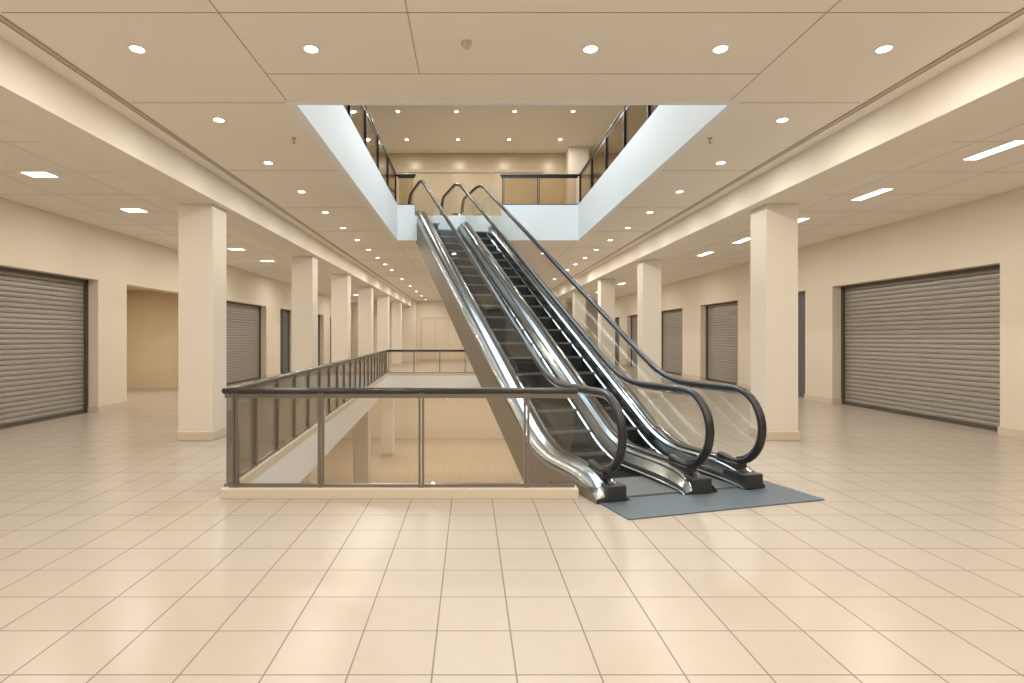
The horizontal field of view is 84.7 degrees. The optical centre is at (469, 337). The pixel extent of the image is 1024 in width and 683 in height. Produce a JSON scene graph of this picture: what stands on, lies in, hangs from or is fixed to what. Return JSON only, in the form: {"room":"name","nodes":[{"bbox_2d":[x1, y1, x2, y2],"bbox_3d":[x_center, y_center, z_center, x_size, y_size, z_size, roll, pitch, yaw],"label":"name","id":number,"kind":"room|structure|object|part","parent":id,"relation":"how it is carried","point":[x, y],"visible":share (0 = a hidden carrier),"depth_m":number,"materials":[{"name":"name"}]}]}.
{"room":"shopping mall","nodes":[
{"label":"shopping mall","id":0,"kind":"room"},
{"bbox_2d":[127,287,177,387],"bbox_3d":[-9.925,0.000,15.000,3.150,3.200,5.800,0,0,0],"label":"wall","id":1,"kind":"structure","parent":0,"point":[152,316],"depth_m":17.80,"materials":[{"name":"paint"}]},
{"bbox_2d":[0,197,351,405],"bbox_3d":[-8.175,-0.410,16.500,0.350,4.020,43.000,0,0,0],"label":"wall","id":2,"kind":"structure","parent":0,"point":[33,239],"depth_m":12.49,"materials":[{"name":"paint"}]},
{"bbox_2d":[0,267,87,428],"bbox_3d":[-8.260,0.145,9.175,0.100,2.910,5.750,0,0,0],"label":"roller shutter","id":3,"kind":"object","parent":2,"relation":"attached to","point":[44,317],"visible":0.98,"depth_m":10.78,"materials":[{"name":"metal"}]},
{"bbox_2d":[88,370,291,411],"bbox_3d":[-8.160,1.535,16.500,0.360,0.130,43.000,0,0,0],"label":"baseboard","id":4,"kind":"structure","parent":2,"relation":"attached to","point":[125,403],"depth_m":12.50,"materials":[{"name":"stone"}]},
{"bbox_2d":[226,301,260,384],"bbox_3d":[-8.260,0.145,20.100,0.100,2.910,3.800,0,0,0],"label":"roller shutter","id":5,"kind":"object","parent":2,"relation":"attached to","point":[243,321],"visible":0.62,"depth_m":20.35,"materials":[{"name":"metal"}]},
{"bbox_2d":[280,309,289,373],"bbox_3d":[-8.210,0.175,24.500,0.080,2.850,1.800,0,0,0],"label":"door","id":6,"kind":"structure","parent":2,"relation":"in","point":[284,314],"depth_m":24.75,"materials":[{"name":"grey"}]},
{"bbox_2d":[318,315,319,365],"bbox_3d":[-8.260,0.145,28.900,0.100,2.910,3.400,0,0,0],"label":"roller shutter","id":7,"kind":"object","parent":2,"relation":"attached to","point":[318,315],"visible":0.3,"depth_m":30.54,"materials":[{"name":"metal"}]},
{"bbox_2d":[330,317,330,362],"bbox_3d":[-8.210,0.175,33.250,0.080,2.850,2.500,0,0,0],"label":"door","id":8,"kind":"structure","parent":2,"relation":"in","point":[330,317],"depth_m":32.92,"materials":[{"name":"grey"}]},
{"bbox_2d":[316,438,523,482],"bbox_3d":[0.400,6.200,17.500,17.400,0.200,33.000,0,0,0],"label":"floor","id":9,"kind":"structure","parent":0,"point":[447,460],"depth_m":27.44,"materials":[{"name":"tile"}]},
{"bbox_2d":[300,466,315,482],"bbox_3d":[-4.300,4.150,14.300,0.630,3.900,0.630,0,0,0],"label":"column","id":10,"kind":"structure","parent":9,"relation":"on","point":[311,477],"depth_m":14.13,"materials":[{"name":"paint"}]},
{"bbox_2d":[353,408,370,482],"bbox_3d":[-4.300,4.150,22.300,0.630,3.900,0.630,0,0,0],"label":"column","id":11,"kind":"structure","parent":9,"relation":"on","point":[362,428],"depth_m":22.00,"materials":[{"name":"paint"}]},
{"bbox_2d":[381,398,394,455],"bbox_3d":[-4.300,4.150,29.300,0.630,3.900,0.630,0,0,0],"label":"column","id":12,"kind":"structure","parent":9,"relation":"on","point":[387,404],"depth_m":29.00,"materials":[{"name":"paint"}]},
{"bbox_2d":[343,398,503,437],"bbox_3d":[0.400,4.150,34.150,17.400,3.900,0.300,0,0,0],"label":"wall","id":13,"kind":"structure","parent":0,"point":[444,417],"depth_m":34.00,"materials":[{"name":"paint"}]},
{"bbox_2d":[352,300,597,361],"bbox_3d":[0.400,-0.450,36.650,17.600,4.100,3.300,0,0,0],"label":"wall","id":14,"kind":"structure","parent":0,"point":[411,316],"depth_m":38.00,"materials":[{"name":"paint"}]},
{"bbox_2d":[417,359,469,361],"bbox_3d":[-0.100,1.525,37.985,7.000,0.150,0.030,0,0,0],"label":"baseboard","id":15,"kind":"structure","parent":14,"relation":"attached to","point":[418,360],"depth_m":37.97,"materials":[{"name":"stone"}]},
{"bbox_2d":[421,317,467,358],"bbox_3d":[-0.100,0.025,37.930,6.400,2.850,0.100,0,0,0],"label":"door","id":16,"kind":"structure","parent":14,"relation":"in","point":[437,333],"depth_m":37.92,"materials":[{"name":"beige paint"}]},
{"bbox_2d":[387,153,592,215],"bbox_3d":[0.800,-4.875,20.100,7.600,3.450,0.300,0,0,0],"label":"wall","id":17,"kind":"structure","parent":0,"point":[440,171],"depth_m":20.00,"materials":[{"name":"beige paint"}]},
{"bbox_2d":[366,105,624,152],"bbox_3d":[0.400,-6.700,9.000,17.400,0.200,28.000,0,0,0],"label":"ceiling","id":18,"kind":"structure","parent":0,"point":[428,128],"depth_m":17.56,"materials":[{"name":"paint"}]},
{"bbox_2d":[0,362,1023,682],"bbox_3d":[-1.100,1.900,16.500,20.800,0.600,43.000,0,0,0],"label":"floor","id":19,"kind":"structure","parent":0,"point":[123,559],"depth_m":3.85,"materials":[{"name":"tile"}]},
{"bbox_2d":[177,204,225,439],"bbox_3d":[-4.290,-0.250,9.000,0.570,3.700,0.530,0,0,0],"label":"column","id":20,"kind":"structure","parent":19,"relation":"on","point":[201,227],"depth_m":8.75,"materials":[{"name":"paint"}]},
{"bbox_2d":[292,256,317,371],"bbox_3d":[-4.290,-0.250,14.550,0.570,3.700,0.530,0,0,0],"label":"column","id":21,"kind":"structure","parent":19,"relation":"on","point":[304,268],"depth_m":14.30,"materials":[{"name":"paint"}]},
{"bbox_2d":[331,274,350,362],"bbox_3d":[-4.290,-0.250,18.650,0.570,3.700,0.530,0,0,0],"label":"column","id":22,"kind":"structure","parent":19,"relation":"on","point":[340,283],"depth_m":18.40,"materials":[{"name":"paint"}]},
{"bbox_2d":[358,286,372,355],"bbox_3d":[-4.290,-0.250,23.050,0.570,3.700,0.530,0,0,0],"label":"column","id":23,"kind":"structure","parent":19,"relation":"on","point":[365,293],"depth_m":22.80,"materials":[{"name":"paint"}]},
{"bbox_2d":[377,295,389,370],"bbox_3d":[-4.290,-0.250,27.750,0.570,3.700,0.530,0,0,0],"label":"column","id":24,"kind":"structure","parent":19,"relation":"on","point":[383,301],"depth_m":27.50,"materials":[{"name":"paint"}]},
{"bbox_2d":[391,302,401,365],"bbox_3d":[-4.290,-0.250,32.750,0.570,3.700,0.530,0,0,0],"label":"column","id":25,"kind":"structure","parent":19,"relation":"on","point":[396,307],"depth_m":32.50,"materials":[{"name":"paint"}]},
{"bbox_2d":[220,373,578,498],"bbox_3d":[-1.230,1.550,14.850,4.780,0.100,18.580,0,0,0],"label":"curb","id":26,"kind":"object","parent":19,"relation":"on","point":[228,492],"visible":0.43,"depth_m":5.56,"materials":[{"name":"beige stone"}]},
{"bbox_2d":[222,350,387,486],"bbox_3d":[-3.005,1.000,14.820,0.069,0.999,18.453,0,0,-3],"label":"glass railing","id":27,"kind":"object","parent":26,"relation":"on","point":[266,425],"visible":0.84,"depth_m":7.88,"materials":[{"name":"grey"}]},
{"bbox_3d":[-3.005,0.530,14.820,0.060,0.058,18.452,0,0,-3],"label":"handrail","id":28,"kind":"part","parent":27,"relation":"part of","materials":[{"name":"grey"}]},
{"bbox_2d":[226,388,577,487],"bbox_3d":[-0.685,1.000,5.640,3.530,0.999,0.060,0,0,0],"label":"glass railing","id":29,"kind":"object","parent":26,"relation":"on","point":[235,394],"visible":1,"depth_m":5.62,"materials":[{"name":"grey"}]},
{"bbox_3d":[-0.685,0.530,5.640,3.530,0.058,0.060,0,0,0],"label":"handrail","id":30,"kind":"part","parent":29,"relation":"part of","materials":[{"name":"grey"}]},
{"bbox_2d":[387,350,474,372],"bbox_3d":[-1.265,1.000,24.060,4.630,0.999,0.060,0,0,0],"label":"glass railing","id":31,"kind":"object","parent":26,"relation":"on","point":[413,351],"visible":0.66,"depth_m":24.04,"materials":[{"name":"grey"}]},
{"bbox_3d":[-1.265,0.530,24.060,4.630,0.058,0.060,0,0,0],"label":"handrail","id":32,"kind":"part","parent":31,"relation":"part of","materials":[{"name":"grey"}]},
{"bbox_2d":[558,299,565,307],"bbox_3d":[4.880,-0.250,30.250,0.530,3.700,0.530,0,0,0],"label":"column","id":33,"kind":"structure","parent":19,"relation":"on","point":[563,301],"depth_m":30.00,"materials":[{"name":"paint"}]},
{"bbox_2d":[408,180,718,503],"bbox_3d":[0.298,-1.072,11.106,1.410,6.323,11.814,0,0,-16],"label":"escalator","id":34,"kind":"object","parent":19,"relation":"on","point":[574,440],"visible":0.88,"depth_m":7.98,"materials":[{"name":"silver metal"}]},
{"bbox_3d":[-0.178,-1.425,10.969,0.092,5.616,11.814,0,0,-16],"label":"handrail","id":35,"kind":"part","parent":34,"relation":"part of","materials":[{"name":"black rubber"}]},
{"bbox_3d":[0.246,-0.791,11.195,0.630,4.758,11.547,0,0,-16],"label":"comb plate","id":36,"kind":"part","parent":34,"relation":"part of","materials":[{"name":"grey metal"}]},
{"bbox_2d":[573,291,585,331],"bbox_3d":[4.880,-0.250,25.050,0.530,3.700,0.530,0,0,0],"label":"column","id":37,"kind":"structure","parent":19,"relation":"on","point":[579,302],"depth_m":24.80,"materials":[{"name":"paint"}]},
{"bbox_2d":[598,279,614,365],"bbox_3d":[4.880,-0.250,20.050,0.530,3.700,0.530,0,0,0],"label":"column","id":38,"kind":"structure","parent":19,"relation":"on","point":[606,287],"depth_m":19.80,"materials":[{"name":"paint"}]},
{"bbox_2d":[461,185,766,489],"bbox_3d":[1.201,-1.072,11.367,0.690,6.323,11.814,0,0,-16],"label":"escalator","id":39,"kind":"object","parent":19,"relation":"on","point":[726,471],"visible":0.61,"depth_m":8.25,"materials":[{"name":"silver metal"}]},
{"bbox_3d":[1.087,-0.791,11.438,0.320,4.758,11.547,0,0,-16],"label":"comb plate","id":40,"kind":"part","parent":39,"relation":"part of","materials":[{"name":"grey metal"}]},
{"bbox_2d":[637,260,661,397],"bbox_3d":[4.880,-0.250,15.250,0.530,3.700,0.530,0,0,0],"label":"column","id":41,"kind":"structure","parent":19,"relation":"on","point":[648,271],"depth_m":15.00,"materials":[{"name":"paint"}]},
{"bbox_2d":[600,480,824,519],"bbox_3d":[2.268,1.594,5.832,2.190,0.012,1.280,0,0,-16],"label":"plate","id":42,"kind":"object","parent":19,"relation":"on","point":[643,507],"visible":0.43,"depth_m":5.44,"materials":[{"name":"grey metal"}]},
{"bbox_2d":[749,204,799,439],"bbox_3d":[4.880,-0.250,9.000,0.530,3.700,0.530,0,0,0],"label":"column","id":43,"kind":"structure","parent":19,"relation":"on","point":[774,227],"depth_m":8.75,"materials":[{"name":"paint"}]},
{"bbox_2d":[0,0,1023,302],"bbox_3d":[0.400,-2.775,16.500,17.600,0.750,43.000,0,0,0],"label":"ceiling","id":44,"kind":"structure","parent":0,"point":[194,70],"depth_m":5.52,"materials":[{"name":"paint"}]},
{"bbox_2d":[128,44,146,52],"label":"recessed light","id":45,"kind":"object","parent":44,"relation":"in","point":[136,48],"depth_m":4.81,"materials":[{"name":"white"}]},
{"bbox_2d":[212,117,225,121],"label":"recessed light","id":46,"kind":"object","parent":44,"relation":"in","point":[218,119],"depth_m":6.37,"materials":[{"name":"white"}]},
{"bbox_2d":[263,161,273,164],"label":"recessed light","id":47,"kind":"object","parent":44,"relation":"in","point":[265,162],"depth_m":7.94,"materials":[{"name":"white"}]},
{"bbox_2d":[303,44,319,52],"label":"recessed light","id":48,"kind":"object","parent":44,"relation":"in","point":[310,48],"depth_m":4.81,"materials":[{"name":"white"}]},
{"bbox_2d":[461,39,471,49],"bbox_3d":[-0.030,-2.475,4.730,0.090,0.050,0.090,0,0,0],"label":"smoke detector","id":49,"kind":"object","parent":44,"relation":"attached to","point":[466,43],"visible":1,"depth_m":4.71,"materials":[{"name":"plastic"}]},
{"bbox_2d":[1,0,1010,298],"bbox_3d":[0.275,-2.503,16.500,7.750,0.013,43.000,0,0,0],"label":"trim","id":50,"kind":"structure","parent":44,"relation":"attached to","point":[407,12],"depth_m":4.30,"materials":[{"name":"beige"}]},
{"bbox_2d":[0,124,1022,299],"bbox_3d":[0.400,-2.404,16.500,16.800,0.013,43.000,0,0,0],"label":"trim","id":51,"kind":"structure","parent":44,"relation":"attached to","point":[1021,124],"depth_m":9.35,"materials":[{"name":"beige"}]},
{"bbox_2d":[0,7,1023,300],"bbox_3d":[0.280,-2.499,16.500,7.948,0.022,43.000,0,0,0],"label":"trim","id":52,"kind":"structure","parent":44,"relation":"attached to","point":[1020,12],"depth_m":6.03,"materials":[{"name":"beige"}]},
{"bbox_2d":[0,27,1023,306],"bbox_3d":[0.275,-2.310,16.500,9.750,0.420,43.000,0,0,0],"label":"ceiling beam","id":53,"kind":"structure","parent":44,"relation":"attached to","point":[985,89],"depth_m":6.52,"materials":[{"name":"beige paint"}]},
{"bbox_2d":[285,101,740,240],"bbox_3d":[0.455,-2.947,10.150,4.810,0.905,8.500,0,0,0],"label":"trim","id":54,"kind":"structure","parent":44,"relation":"attached to","point":[673,127],"depth_m":9.12,"materials":[{"name":"white paint"}]},
{"bbox_2d":[343,105,396,202],"bbox_3d":[-1.900,-3.800,10.150,0.060,0.799,8.360,0,0,0],"label":"glass railing","id":55,"kind":"object","parent":54,"relation":"on","point":[360,116],"visible":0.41,"depth_m":11.05,"materials":[{"name":"grey"}]},
{"bbox_3d":[-1.900,-4.170,10.150,0.060,0.058,8.360,0,0,0],"label":"handrail","id":56,"kind":"part","parent":55,"relation":"part of","materials":[{"name":"grey"}]},
{"bbox_2d":[397,174,415,204],"bbox_3d":[-1.635,-3.800,14.350,0.490,0.799,0.060,0,0,0],"label":"glass railing","id":57,"kind":"object","parent":54,"relation":"on","point":[398,175],"visible":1,"depth_m":14.33,"materials":[{"name":"grey"}]},
{"bbox_3d":[-1.635,-4.170,14.350,0.490,0.058,0.060,0,0,0],"label":"handrail","id":58,"kind":"part","parent":57,"relation":"part of","materials":[{"name":"grey metal"}]},
{"bbox_2d":[500,174,578,204],"bbox_3d":[1.780,-3.800,14.350,2.020,0.799,0.060,0,0,0],"label":"glass railing","id":59,"kind":"object","parent":54,"relation":"on","point":[538,176],"visible":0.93,"depth_m":14.33,"materials":[{"name":"grey"}]},
{"bbox_3d":[1.780,-4.170,14.350,2.020,0.058,0.060,0,0,0],"label":"handrail","id":60,"kind":"part","parent":59,"relation":"part of","materials":[{"name":"grey metal"}]},
{"bbox_2d":[579,105,658,202],"bbox_3d":[2.810,-3.800,10.150,0.060,0.799,8.360,0,0,0],"label":"glass railing","id":61,"kind":"object","parent":54,"relation":"on","point":[631,118],"visible":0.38,"depth_m":10.98,"materials":[{"name":"grey"}]},
{"bbox_3d":[2.810,-4.170,10.150,0.060,0.058,8.360,0,0,0],"label":"handrail","id":62,"kind":"part","parent":61,"relation":"part of","materials":[{"name":"grey metal"}]},
{"bbox_2d":[18,139,1023,292],"bbox_3d":[0.152,-2.399,16.955,13.305,0.022,37.970,0,0,0],"label":"panels","id":63,"kind":"object","parent":44,"relation":"in","point":[1016,142],"depth_m":8.23,"materials":[{"name":"white plastic"}]},
{"bbox_2d":[582,44,598,52],"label":"recessed light","id":64,"kind":"object","parent":44,"relation":"in","point":[588,48],"depth_m":4.81,"materials":[{"name":"white"}]},
{"bbox_2d":[712,44,728,52],"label":"recessed light","id":65,"kind":"object","parent":44,"relation":"in","point":[721,48],"depth_m":4.81,"materials":[{"name":"white"}]},
{"bbox_2d":[715,161,725,164],"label":"recessed light","id":66,"kind":"object","parent":44,"relation":"in","point":[719,162],"depth_m":7.94,"materials":[{"name":"white"}]},
{"bbox_2d":[775,117,788,121],"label":"recessed light","id":67,"kind":"object","parent":44,"relation":"in","point":[782,119],"depth_m":6.37,"materials":[{"name":"white"}]},
{"bbox_2d":[874,44,893,52],"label":"recessed light","id":68,"kind":"object","parent":44,"relation":"in","point":[887,47],"depth_m":4.81,"materials":[{"name":"white"}]},
{"bbox_2d":[566,146,588,203],"bbox_3d":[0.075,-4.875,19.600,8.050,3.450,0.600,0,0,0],"label":"column","id":69,"kind":"structure","parent":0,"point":[577,157],"depth_m":19.30,"materials":[{"name":"paint"}]},
{"bbox_2d":[615,187,1023,429],"bbox_3d":[8.975,-0.410,16.500,0.350,4.020,43.000,0,0,0],"label":"wall","id":70,"kind":"structure","parent":0,"point":[987,231],"depth_m":12.40,"materials":[{"name":"paint"}]},
{"bbox_2d":[615,317,618,363],"bbox_3d":[9.010,0.175,34.500,0.080,2.850,3.000,0,0,0],"label":"door","id":71,"kind":"structure","parent":70,"relation":"in","point":[616,319],"depth_m":34.16,"materials":[{"name":"grey"}]},
{"bbox_2d":[631,315,636,367],"bbox_3d":[9.060,0.145,29.800,0.100,2.910,3.200,0,0,0],"label":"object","id":72,"kind":"object","parent":70,"relation":"attached to","point":[633,317],"visible":0.25,"depth_m":30.90,"materials":[{"name":"metal"}]},
{"bbox_2d":[661,309,681,374],"bbox_3d":[9.060,0.145,24.800,0.100,2.910,3.200,0,0,0],"label":"roller shutter","id":73,"kind":"object","parent":70,"relation":"attached to","point":[671,320],"visible":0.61,"depth_m":25.17,"materials":[{"name":"metal"}]},
{"bbox_2d":[706,301,737,384],"bbox_3d":[9.060,0.145,19.900,0.100,2.910,3.000,0,0,0],"label":"roller shutter","id":74,"kind":"object","parent":70,"relation":"attached to","point":[721,318],"visible":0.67,"depth_m":20.09,"materials":[{"name":"metal"}]},
{"bbox_2d":[798,292,804,396],"bbox_3d":[9.010,0.175,15.950,0.080,2.850,2.500,0,0,0],"label":"door","id":75,"kind":"structure","parent":70,"relation":"in","point":[801,295],"depth_m":15.21,"materials":[{"name":"grey"}]},
{"bbox_2d":[619,363,1023,438],"bbox_3d":[8.960,1.535,16.500,0.360,0.130,43.000,0,0,0],"label":"baseboard","id":76,"kind":"structure","parent":70,"relation":"attached to","point":[1005,431],"depth_m":13.75,"materials":[{"name":"stone"}]},
{"bbox_2d":[841,265,999,430],"bbox_3d":[9.060,0.145,11.450,0.100,2.910,4.300,0,0,0],"label":"roller shutter","id":77,"kind":"object","parent":70,"relation":"attached to","point":[923,346],"visible":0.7,"depth_m":11.13,"materials":[{"name":"metal"}]}
]}

